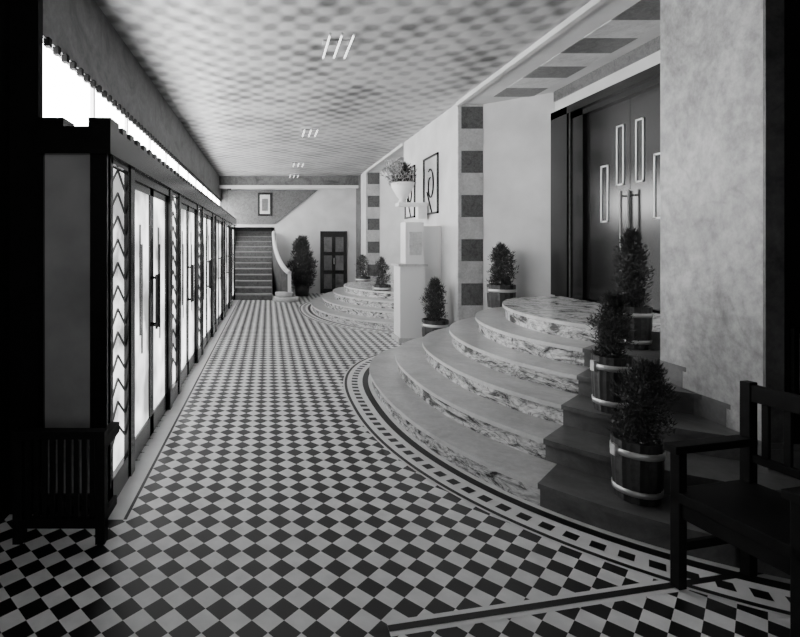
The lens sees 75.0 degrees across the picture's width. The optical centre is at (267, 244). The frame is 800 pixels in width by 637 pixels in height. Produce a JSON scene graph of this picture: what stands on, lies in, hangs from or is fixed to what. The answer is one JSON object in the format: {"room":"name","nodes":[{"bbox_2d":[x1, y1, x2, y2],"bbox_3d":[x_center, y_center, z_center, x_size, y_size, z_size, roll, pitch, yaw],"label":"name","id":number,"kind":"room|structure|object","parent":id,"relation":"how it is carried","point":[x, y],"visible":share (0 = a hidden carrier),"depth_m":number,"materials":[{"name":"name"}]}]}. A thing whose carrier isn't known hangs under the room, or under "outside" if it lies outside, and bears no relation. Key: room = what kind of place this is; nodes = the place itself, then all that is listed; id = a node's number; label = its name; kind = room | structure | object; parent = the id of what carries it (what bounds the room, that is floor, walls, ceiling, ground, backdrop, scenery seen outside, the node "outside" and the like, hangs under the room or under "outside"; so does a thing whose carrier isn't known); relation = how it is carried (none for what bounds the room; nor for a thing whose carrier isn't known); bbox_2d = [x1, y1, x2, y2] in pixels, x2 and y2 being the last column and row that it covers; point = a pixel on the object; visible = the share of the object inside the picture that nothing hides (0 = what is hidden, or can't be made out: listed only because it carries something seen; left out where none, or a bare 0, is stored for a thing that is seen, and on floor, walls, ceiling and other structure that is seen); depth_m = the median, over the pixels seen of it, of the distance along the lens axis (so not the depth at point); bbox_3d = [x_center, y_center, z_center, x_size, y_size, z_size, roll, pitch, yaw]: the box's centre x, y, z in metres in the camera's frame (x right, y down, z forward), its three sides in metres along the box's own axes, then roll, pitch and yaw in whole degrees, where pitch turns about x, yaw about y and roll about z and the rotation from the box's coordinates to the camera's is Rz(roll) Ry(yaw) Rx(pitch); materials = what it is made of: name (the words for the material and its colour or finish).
{"room":"cinema lobby","nodes":[
{"label":"cinema lobby","id":0,"kind":"room"},
{"bbox_2d":[0,0,220,523],"bbox_3d":[-1.545,-0.275,7.150,0.370,3.750,18.300,0,0,0],"label":"wall","id":1,"kind":"structure","parent":0,"point":[80,28],"depth_m":2.96,"materials":[{"name":"paint"}]},
{"bbox_2d":[43,37,221,204],"bbox_3d":[-1.570,-0.940,9.850,0.120,0.980,12.900,0,0,0],"label":"window","id":2,"kind":"structure","parent":1,"relation":"in","point":[67,95],"depth_m":4.22,"materials":[{"name":"white"}]},
{"bbox_2d":[220,176,358,292],"bbox_3d":[0.785,-0.275,16.150,5.030,3.750,0.700,0,0,0],"label":"wall","id":3,"kind":"structure","parent":0,"point":[327,209],"depth_m":16.30,"materials":[{"name":"white paint"}]},
{"bbox_2d":[228,190,316,223],"bbox_3d":[0.163,-1.206,16.270,2.934,1.108,0.059,0,0,0],"label":"wall","id":4,"kind":"structure","parent":3,"relation":"attached to","point":[242,204],"depth_m":16.24,"materials":[{"name":"grey paint"}]},
{"bbox_2d":[258,193,271,215],"bbox_3d":[-0.098,-1.288,16.215,0.456,0.750,0.046,0,0,0],"label":"framed picture","id":5,"kind":"object","parent":4,"relation":"attached to","point":[264,199],"visible":1,"depth_m":16.19,"materials":[{"name":"black paint"}]},
{"bbox_2d":[219,185,357,187],"bbox_3d":[0.660,-1.809,15.780,4.380,0.098,0.039,0,0,0],"label":"beam","id":6,"kind":"structure","parent":3,"relation":"attached to","point":[220,186],"depth_m":15.76,"materials":[{"name":"white paint"}]},
{"bbox_2d":[320,231,346,292],"bbox_3d":[2.135,0.590,16.243,0.870,2.020,0.110,0,0,0],"label":"door","id":7,"kind":"structure","parent":3,"relation":"in","point":[333,244],"depth_m":16.25,"materials":[{"name":"black paint"}]},
{"bbox_2d":[95,0,590,175],"bbox_3d":[1.350,-2.200,9.250,7.300,0.100,22.500,0,0,0],"label":"ceiling","id":8,"kind":"structure","parent":0,"point":[244,78],"depth_m":5.99,"materials":[{"name":"white paint"}]},
{"bbox_2d":[292,162,304,166],"bbox_3d":[0.800,-2.114,13.200,0.320,0.072,0.660,0,0,0],"label":"tube light","id":9,"kind":"object","parent":8,"relation":"attached to","point":[293,163],"depth_m":13.15,"materials":[{"name":"white glass"}]},
{"bbox_2d":[301,128,318,136],"bbox_3d":[0.790,-2.114,9.400,0.320,0.072,0.660,0,0,0],"label":"tube light","id":10,"kind":"object","parent":8,"relation":"attached to","point":[304,129],"depth_m":9.35,"materials":[{"name":"white glass"}]},
{"bbox_2d":[322,33,355,59],"bbox_3d":[0.740,-2.114,5.300,0.320,0.072,0.660,0,0,0],"label":"tube light","id":11,"kind":"object","parent":8,"relation":"attached to","point":[349,42],"depth_m":5.26,"materials":[{"name":"white glass"}]},
{"bbox_2d":[380,170,403,279],"bbox_3d":[3.780,-0.275,12.600,1.040,3.750,4.400,0,0,0],"label":"wall","id":12,"kind":"structure","parent":0,"point":[391,217],"depth_m":14.41,"materials":[{"name":"white paint"}]},
{"bbox_2d":[363,171,379,280],"bbox_3d":[3.060,-0.275,14.848,0.400,3.750,0.504,0,0,0],"label":"pilaster","id":13,"kind":"object","parent":12,"relation":"attached to","point":[371,180],"visible":0.68,"depth_m":14.60,"materials":[{"name":"white paint"}]},
{"bbox_2d":[0,293,789,636],"bbox_3d":[1.350,1.650,9.250,7.300,0.100,22.500,0,0,0],"label":"floor","id":14,"kind":"structure","parent":0,"point":[268,508],"depth_m":2.60,"materials":[{"name":"tile"}]},
{"bbox_2d":[12,422,119,544],"bbox_3d":[-1.115,1.300,2.795,0.490,0.600,0.270,0,0,0],"label":"wooden bench","id":15,"kind":"object","parent":14,"relation":"on","point":[23,519],"visible":1,"depth_m":2.68,"materials":[{"name":"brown wood"}]},
{"bbox_2d":[36,117,236,514],"bbox_3d":[-1.137,0.430,8.810,0.435,2.340,11.780,0,0,0],"label":"screen frame","id":16,"kind":"object","parent":14,"relation":"on","point":[74,162],"visible":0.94,"depth_m":2.97,"materials":[{"name":"black wood"}]},
{"bbox_2d":[111,157,129,497],"bbox_3d":[-0.980,0.536,3.235,0.060,2.128,0.400,0,0,0],"label":"sidelight","id":17,"kind":"object","parent":16,"relation":"attached to","point":[120,172],"visible":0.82,"depth_m":3.30,"materials":[{"name":"white glass"}]},
{"bbox_2d":[130,167,134,476],"bbox_3d":[-0.995,0.536,3.487,0.110,2.128,0.100,0,0,0],"label":"trim","id":18,"kind":"structure","parent":16,"relation":"attached to","point":[132,171],"depth_m":3.47,"materials":[{"name":"black paint"}]},
{"bbox_2d":[135,170,168,460],"bbox_3d":[-0.959,0.531,4.179,0.102,2.118,1.280,0,0,0],"label":"door","id":19,"kind":"structure","parent":16,"relation":"attached to","point":[150,196],"depth_m":4.12,"materials":[{"name":"white glass"}]},
{"bbox_2d":[167,189,171,409],"bbox_3d":[-0.995,0.536,4.871,0.110,2.128,0.100,0,0,0],"label":"trim","id":20,"kind":"structure","parent":16,"relation":"attached to","point":[169,198],"depth_m":4.82,"materials":[{"name":"black paint"}]},
{"bbox_2d":[172,191,178,404],"bbox_3d":[-0.980,0.536,5.123,0.060,2.128,0.400,0,0,0],"label":"sidelight","id":21,"kind":"object","parent":16,"relation":"attached to","point":[175,197],"visible":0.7,"depth_m":5.25,"materials":[{"name":"white glass"}]},
{"bbox_2d":[179,195,180,393],"bbox_3d":[-0.995,0.536,5.375,0.110,2.128,0.100,0,0,0],"label":"trim","id":22,"kind":"structure","parent":16,"relation":"attached to","point":[179,195],"depth_m":5.33,"materials":[{"name":"black paint"}]},
{"bbox_2d":[181,196,196,385],"bbox_3d":[-0.959,0.531,6.067,0.102,2.118,1.280,0,0,0],"label":"door","id":23,"kind":"structure","parent":16,"relation":"attached to","point":[188,208],"depth_m":6.03,"materials":[{"name":"white glass"}]},
{"bbox_2d":[196,205,198,362],"bbox_3d":[-0.995,0.536,6.759,0.110,2.128,0.100,0,0,0],"label":"trim","id":24,"kind":"structure","parent":16,"relation":"attached to","point":[197,210],"depth_m":6.71,"materials":[{"name":"black paint"}]},
{"bbox_2d":[199,206,201,358],"bbox_3d":[-0.980,0.536,7.011,0.060,2.128,0.400,0,0,0],"label":"sidelight","id":25,"kind":"object","parent":16,"relation":"attached to","point":[200,208],"visible":0.38,"depth_m":7.17,"materials":[{"name":"white glass"}]},
{"bbox_2d":[202,207,203,354],"bbox_3d":[-0.995,0.536,7.263,0.110,2.128,0.100,0,0,0],"label":"trim","id":26,"kind":"structure","parent":16,"relation":"attached to","point":[202,207],"depth_m":7.21,"materials":[{"name":"black paint"}]},
{"bbox_2d":[204,209,212,347],"bbox_3d":[-0.959,0.531,7.955,0.102,2.118,1.280,0,0,0],"label":"door","id":27,"kind":"structure","parent":16,"relation":"attached to","point":[208,215],"depth_m":8.02,"materials":[{"name":"white glass"}]},
{"bbox_2d":[212,213,213,336],"bbox_3d":[-0.995,0.536,8.647,0.110,2.128,0.100,0,0,0],"label":"trim","id":28,"kind":"structure","parent":16,"relation":"attached to","point":[213,213],"depth_m":8.62,"materials":[{"name":"black paint"}]},
{"bbox_2d":[214,214,215,333],"bbox_3d":[-0.980,0.536,8.899,0.060,2.128,0.400,0,0,0],"label":"sidelight","id":29,"kind":"object","parent":16,"relation":"attached to","point":[214,214],"visible":0.23,"depth_m":9.06,"materials":[{"name":"white"}]},
{"bbox_2d":[216,215,216,331],"bbox_3d":[-0.995,0.536,9.151,0.110,2.128,0.100,0,0,0],"label":"trim","id":30,"kind":"structure","parent":16,"relation":"attached to","point":[216,215],"depth_m":9.13,"materials":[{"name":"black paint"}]},
{"bbox_2d":[217,216,222,326],"bbox_3d":[-0.959,0.531,9.843,0.102,2.118,1.280,0,0,0],"label":"door","id":31,"kind":"structure","parent":16,"relation":"attached to","point":[219,220],"depth_m":9.80,"materials":[{"name":"white glass"}]},
{"bbox_2d":[222,219,223,319],"bbox_3d":[-0.995,0.536,10.535,0.110,2.128,0.100,0,0,0],"label":"trim","id":32,"kind":"structure","parent":16,"relation":"attached to","point":[223,219],"depth_m":10.56,"materials":[{"name":"black paint"}]},
{"bbox_2d":[224,220,224,316],"bbox_3d":[-0.980,0.536,10.787,0.060,2.128,0.400,0,0,0],"label":"sidelight","id":33,"kind":"object","parent":16,"relation":"attached to","point":[224,220],"visible":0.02,"depth_m":10.95,"materials":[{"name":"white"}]},
{"bbox_2d":[225,220,225,315],"bbox_3d":[-0.995,0.536,11.039,0.110,2.128,0.100,0,0,0],"label":"trim","id":34,"kind":"structure","parent":16,"relation":"attached to","point":[225,220],"depth_m":11.06,"materials":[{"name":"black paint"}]},
{"bbox_2d":[226,221,229,311],"bbox_3d":[-0.959,0.531,11.731,0.102,2.118,1.280,0,0,0],"label":"door","id":35,"kind":"structure","parent":16,"relation":"attached to","point":[227,223],"depth_m":12.07,"materials":[{"name":"white"}]},
{"bbox_2d":[229,226,229,308],"bbox_3d":[-0.995,0.536,12.423,0.110,2.128,0.100,0,0,0],"label":"trim","id":36,"kind":"structure","parent":16,"relation":"attached to","point":[229,226],"depth_m":12.37,"materials":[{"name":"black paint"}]},
{"bbox_2d":[230,223,230,306],"bbox_3d":[-0.980,0.536,12.675,0.060,2.128,0.400,0,0,0],"label":"sidelight","id":37,"kind":"object","parent":16,"relation":"attached to","point":[230,223],"visible":0.2,"depth_m":12.84,"materials":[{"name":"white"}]},
{"bbox_2d":[231,224,231,305],"bbox_3d":[-0.995,0.536,12.927,0.110,2.128,0.100,0,0,0],"label":"trim","id":38,"kind":"structure","parent":16,"relation":"attached to","point":[231,224],"depth_m":12.88,"materials":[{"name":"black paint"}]},
{"bbox_2d":[232,224,234,301],"bbox_3d":[-0.959,0.531,13.619,0.102,2.118,1.280,0,0,0],"label":"door","id":39,"kind":"structure","parent":16,"relation":"attached to","point":[233,226],"depth_m":13.66,"materials":[{"name":"white"}]},
{"bbox_2d":[234,228,234,299],"bbox_3d":[-0.995,0.536,14.311,0.110,2.128,0.100,0,0,0],"label":"trim","id":40,"kind":"structure","parent":16,"relation":"attached to","point":[234,228],"depth_m":14.26,"materials":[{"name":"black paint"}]},
{"bbox_2d":[108,300,238,519],"bbox_3d":[-0.885,1.598,8.600,0.130,0.001,11.400,0,0,0],"label":"margin","id":41,"kind":"object","parent":14,"relation":"on","point":[134,485],"visible":0.9,"depth_m":4.05,"materials":[{"name":"white tile"}]},
{"bbox_2d":[235,227,271,299],"bbox_3d":[-0.537,0.495,16.110,1.315,2.210,3.660,0,0,0],"label":"staircase","id":42,"kind":"structure","parent":14,"relation":"on","point":[253,245],"depth_m":15.70,"materials":[{"name":"stone"}]},
{"bbox_2d":[272,231,298,302],"bbox_3d":[0.492,0.586,14.964,0.735,2.029,2.548,0,0,0],"label":"balustrade","id":43,"kind":"object","parent":14,"relation":"on","point":[281,276],"visible":1,"depth_m":14.61,"materials":[{"name":"grey stone"}]},
{"bbox_2d":[286,235,318,295],"bbox_3d":[1.047,0.634,15.481,1.025,1.932,1.033,0,0,0],"label":"conifer","id":44,"kind":"object","parent":14,"relation":"on","point":[303,255],"visible":1,"depth_m":15.36,"materials":[{"name":"black plant"}]},
{"bbox_2d":[299,301,393,333],"bbox_3d":[1.832,1.597,11.950,2.159,0.002,6.760,0,0,0],"label":"floor","id":45,"kind":"structure","parent":14,"relation":"on","point":[305,309],"depth_m":10.32,"materials":[{"name":"white tile"}]},
{"bbox_2d":[311,280,393,330],"bbox_3d":[2.491,1.300,11.950,2.878,0.600,6.160,0,0,0],"label":"marble steps","id":46,"kind":"structure","parent":14,"relation":"on","point":[355,303],"depth_m":10.53,"materials":[{"name":"stone"}]},
{"bbox_2d":[354,254,370,281],"bbox_3d":[2.587,0.777,13.585,0.472,1.046,0.440,0,0,0],"label":"conifer","id":47,"kind":"object","parent":46,"relation":"on","point":[363,277],"visible":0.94,"depth_m":13.56,"materials":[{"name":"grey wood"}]},
{"bbox_2d":[372,256,391,290],"bbox_3d":[2.485,0.778,10.904,0.447,1.043,0.431,0,0,40],"label":"conifer","id":48,"kind":"object","parent":46,"relation":"on","point":[384,286],"visible":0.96,"depth_m":10.85,"materials":[{"name":"grey plant"}]},
{"bbox_2d":[391,222,440,342],"bbox_3d":[2.489,0.620,8.300,0.778,1.960,0.480,0,0,0],"label":"pedestal","id":49,"kind":"object","parent":14,"relation":"on","point":[420,244],"visible":0.84,"depth_m":8.13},
{"bbox_2d":[343,354,789,617],"bbox_3d":[1.978,1.597,4.826,2.339,0.002,6.230,0,0,-5],"label":"floor","id":50,"kind":"structure","parent":14,"relation":"on","point":[764,592],"depth_m":2.85,"materials":[{"name":"white tile"}]},
{"bbox_2d":[386,572,762,636],"bbox_3d":[1.650,1.598,2.296,2.357,0.002,0.084,0,0,-11],"label":"floor band","id":51,"kind":"object","parent":14,"relation":"on","point":[404,626],"visible":0.82,"depth_m":2.20,"materials":[{"name":"white tile"}]},
{"bbox_2d":[369,296,799,578],"bbox_3d":[2.523,1.150,4.925,2.814,0.900,5.610,0,0,0],"label":"marble steps","id":52,"kind":"structure","parent":14,"relation":"on","point":[502,394],"depth_m":3.71,"materials":[{"name":"stone"}]},
{"bbox_2d":[419,276,448,336],"bbox_3d":[2.591,1.041,7.762,0.456,1.104,0.452,0,0,0],"label":"conifer","id":53,"kind":"object","parent":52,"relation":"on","point":[428,324],"visible":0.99,"depth_m":7.71,"materials":[{"name":"plant"}]},
{"bbox_2d":[486,241,518,308],"bbox_3d":[3.350,0.473,7.178,0.477,1.050,0.467,0,0,0],"label":"conifer","id":54,"kind":"object","parent":52,"relation":"on","point":[502,288],"visible":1,"depth_m":7.08,"materials":[{"name":"plant"}]},
{"bbox_2d":[585,290,640,413],"bbox_3d":[2.383,0.730,3.475,0.317,0.835,0.317,0,0,24],"label":"conifer","id":55,"kind":"object","parent":52,"relation":"on","point":[605,363],"visible":0.98,"depth_m":3.41,"materials":[{"name":"plant"}]},
{"bbox_2d":[611,225,654,349],"bbox_3d":[2.999,0.344,4.126,0.322,1.008,0.346,0,0,24],"label":"conifer","id":56,"kind":"object","parent":52,"relation":"on","point":[633,270],"visible":0.94,"depth_m":4.06,"materials":[{"name":"plant"}]},
{"bbox_2d":[607,354,681,506],"bbox_3d":[2.126,1.042,2.842,0.380,0.813,0.352,0,0,0],"label":"potted plant","id":57,"kind":"object","parent":52,"relation":"on","point":[638,456],"visible":1,"depth_m":2.80,"materials":[{"name":"plant"}]},
{"bbox_2d":[663,380,799,636],"bbox_3d":[2.148,1.128,2.143,0.500,0.930,0.520,0,0,-12],"label":"bench","id":58,"kind":"object","parent":14,"relation":"on","point":[762,522],"visible":1,"depth_m":2.27,"materials":[{"name":"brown wood"}]},
{"bbox_2d":[356,115,440,275],"bbox_3d":[3.060,-0.275,12.300,0.400,3.750,8.000,0,0,0],"label":"wall","id":59,"kind":"structure","parent":0,"point":[426,142],"depth_m":9.51,"materials":[{"name":"white paint"}]},
{"bbox_2d":[366,143,403,172],"bbox_3d":[3.425,-2.120,12.600,1.150,0.061,4.000,0,0,0],"label":"trim","id":60,"kind":"structure","parent":59,"relation":"attached to","point":[398,152],"depth_m":12.37,"materials":[{"name":"white paint"}]},
{"bbox_2d":[379,157,427,218],"bbox_3d":[2.430,-1.009,9.062,0.800,1.119,0.658,0,0,-23],"label":"urn","id":61,"kind":"object","parent":59,"relation":"attached to","point":[402,183],"visible":1,"depth_m":8.90,"materials":[{"name":"white ceramic"}]},
{"bbox_2d":[404,165,415,218],"bbox_3d":[2.863,-1.035,10.100,0.032,1.030,0.700,0,0,0],"label":"relief","id":62,"kind":"object","parent":59,"relation":"attached to","point":[409,212],"visible":0.4,"depth_m":9.95,"materials":[{"name":"white paint"}]},
{"bbox_2d":[423,152,438,214],"bbox_3d":[2.863,-1.035,8.810,0.032,1.030,0.780,0,0,0],"label":"relief","id":63,"kind":"object","parent":59,"relation":"attached to","point":[431,163],"visible":0.98,"depth_m":8.77,"materials":[{"name":"white paint"}]},
{"bbox_2d":[483,36,659,313],"bbox_3d":[3.780,-0.275,5.625,1.040,3.750,4.310,0,0,0],"label":"wall","id":64,"kind":"structure","parent":0,"point":[516,132],"depth_m":7.19,"materials":[{"name":"white paint"}]},
{"bbox_2d":[441,104,482,326],"bbox_3d":[3.070,-0.275,7.938,0.380,3.750,0.724,0,0,0],"label":"pilaster","id":65,"kind":"object","parent":64,"relation":"attached to","point":[461,126],"visible":0.78,"depth_m":7.58,"materials":[{"name":"white paint"}]},
{"bbox_2d":[456,0,659,105],"bbox_3d":[3.425,-2.120,5.625,1.150,0.061,3.910,0,0,0],"label":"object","id":66,"kind":"structure","parent":64,"relation":"attached to","point":[600,32],"depth_m":5.42,"materials":[{"name":"white paint"}]},
{"bbox_2d":[551,63,659,310],"bbox_3d":[4.020,-0.560,5.560,0.160,2.520,2.820,0,0,0],"label":"door","id":67,"kind":"structure","parent":64,"relation":"in","point":[605,144],"depth_m":5.97,"materials":[{"name":"black paint"}]},
{"bbox_2d":[660,0,799,443],"bbox_3d":[3.590,-0.275,3.275,1.420,3.750,0.790,0,0,0],"label":"wall","id":68,"kind":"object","parent":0,"point":[730,69],"visible":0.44,"depth_m":3.13,"materials":[{"name":"paint"}]}
]}

